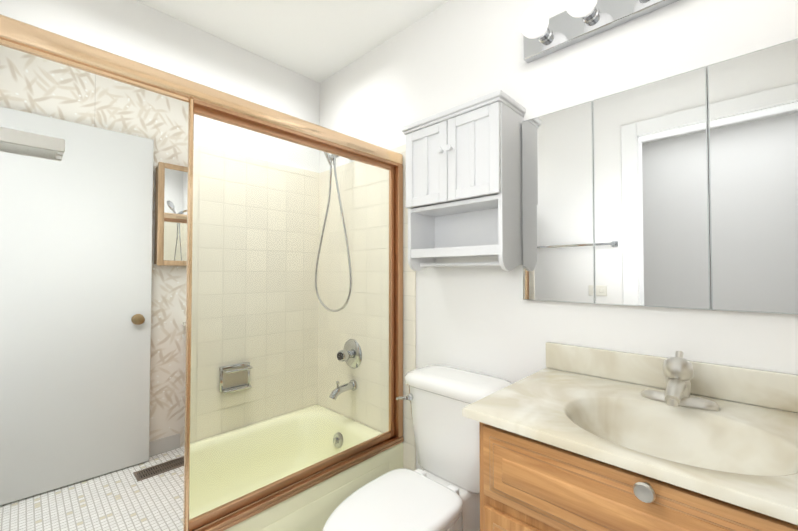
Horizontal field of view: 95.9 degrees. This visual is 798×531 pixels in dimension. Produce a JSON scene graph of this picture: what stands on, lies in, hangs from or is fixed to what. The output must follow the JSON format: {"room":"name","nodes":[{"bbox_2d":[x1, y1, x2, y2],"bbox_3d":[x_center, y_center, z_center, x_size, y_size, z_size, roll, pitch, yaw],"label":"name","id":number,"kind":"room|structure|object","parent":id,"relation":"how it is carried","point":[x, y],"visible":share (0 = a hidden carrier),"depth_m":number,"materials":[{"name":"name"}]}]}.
{"room":"bathroom","nodes":[
{"label":"bathroom","id":0,"kind":"room"},
{"bbox_2d":[0,0,319,172],"bbox_3d":[-1.122,0.011,1.774,0.100,2.437,1.640,-1,-2,44],"label":"wall","id":1,"kind":"structure","parent":0,"point":[137,31],"depth_m":1.83,"materials":[{"name":"paint"}]},
{"bbox_2d":[190,144,318,442],"bbox_3d":[-1.040,0.310,1.773,0.012,1.840,1.496,-1,-2,44],"label":"wall tile","id":2,"kind":"structure","parent":1,"relation":"attached to","point":[233,283],"depth_m":2.00,"materials":[{"name":"beige tile"}]},
{"bbox_2d":[219,362,252,393],"bbox_3d":[-0.854,0.593,1.901,0.070,0.130,0.160,-1,-2,44],"label":"soap dish","id":3,"kind":"object","parent":2,"relation":"attached to","point":[229,371],"depth_m":1.90,"materials":[{"name":"silver metal"}]},
{"bbox_2d":[136,0,448,82],"bbox_3d":[-0.254,-1.292,0.103,3.700,0.100,3.100,-1,-2,44],"label":"ceiling","id":4,"kind":"structure","parent":0,"point":[319,41],"depth_m":1.80,"materials":[{"name":"paint"}]},
{"bbox_2d":[319,0,797,469],"bbox_3d":[0.358,0.007,1.565,2.530,2.437,0.100,-1,-2,44],"label":"wall","id":5,"kind":"structure","parent":0,"point":[486,320],"depth_m":1.38,"materials":[{"name":"paint"}]},
{"bbox_2d":[315,151,351,311],"bbox_3d":[-0.362,-0.251,2.019,0.338,1.019,0.243,-1,-2,44],"label":"shower head","id":6,"kind":"object","parent":5,"relation":"attached to","point":[331,157],"depth_m":2.00},
{"bbox_2d":[318,144,415,470],"bbox_3d":[-0.222,0.315,2.034,0.835,1.840,0.012,-1,-2,44],"label":"wall tile","id":7,"kind":"structure","parent":5,"relation":"attached to","point":[373,301],"depth_m":2.01,"materials":[{"name":"beige tile"}]},
{"bbox_2d":[329,380,356,399],"bbox_3d":[-0.314,0.680,1.990,0.060,0.098,0.167,-1,-2,44],"label":"tub spout","id":8,"kind":"object","parent":7,"relation":"attached to","point":[339,389],"depth_m":1.97,"materials":[{"name":"silver metal"}]},
{"bbox_2d":[337,339,361,368],"bbox_3d":[-0.299,0.505,2.029,0.168,0.168,0.095,-1,-2,44],"label":"tub valve","id":9,"kind":"object","parent":7,"relation":"attached to","point":[343,355],"depth_m":2.02,"materials":[{"name":"silver metal"}]},
{"bbox_2d":[401,90,525,270],"bbox_3d":[0.244,-0.289,1.458,0.469,0.625,0.217,-1,-2,44],"label":"wall cabinet","id":10,"kind":"object","parent":5,"relation":"attached to","point":[463,180],"visible":1,"depth_m":1.38,"materials":[{"name":"white wood"}]},
{"bbox_2d":[520,0,678,62],"bbox_3d":[0.707,-0.837,1.056,0.762,0.113,0.176,-1,-2,44],"label":"sconce","id":11,"kind":"object","parent":5,"relation":"attached to","point":[576,21],"visible":1,"depth_m":1.20,"materials":[{"name":"silver metal"}]},
{"bbox_2d":[522,38,797,314],"bbox_3d":[0.757,-0.214,1.098,0.783,0.675,0.027,-1,-2,44],"label":"vanity mirror","id":12,"kind":"object","parent":5,"relation":"attached to","point":[678,191],"visible":0.94,"depth_m":1.04,"materials":[{"name":"mirror"}]},
{"bbox_3d":[-0.254,1.244,0.050,3.700,0.100,3.100,-1,-2,44],"label":"floor","id":13,"kind":"structure","parent":0,"visible":0},
{"bbox_2d":[189,404,402,530],"bbox_3d":[-0.763,1.044,1.494,0.750,0.360,1.494,-1,-2,44],"label":"bathtub","id":14,"kind":"object","parent":13,"relation":"on","point":[313,508],"visible":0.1,"depth_m":1.81,"materials":[{"name":"ceramic"}]},
{"bbox_2d":[0,14,403,530],"bbox_3d":[-0.504,0.143,1.265,0.118,1.428,1.492,-1,-2,44],"label":"shower door","id":15,"kind":"structure","parent":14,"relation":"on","point":[96,190],"depth_m":0.97,"materials":[{"name":"brown wood"}]},
{"bbox_2d":[322,365,512,530],"bbox_3d":[0.086,0.824,1.219,0.487,0.789,0.729,-1,-2,44],"label":"toilet","id":16,"kind":"object","parent":13,"relation":"on","point":[440,491],"visible":0.9,"depth_m":1.29,"materials":[{"name":"ceramic"}]},
{"bbox_2d":[462,342,797,530],"bbox_3d":[0.652,0.718,0.798,0.856,0.983,0.574,-1,-2,44],"label":"bathroom vanity","id":17,"kind":"object","parent":13,"relation":"on","point":[564,450],"visible":1,"depth_m":0.83,"materials":[{"name":"beige stone"}]}
]}

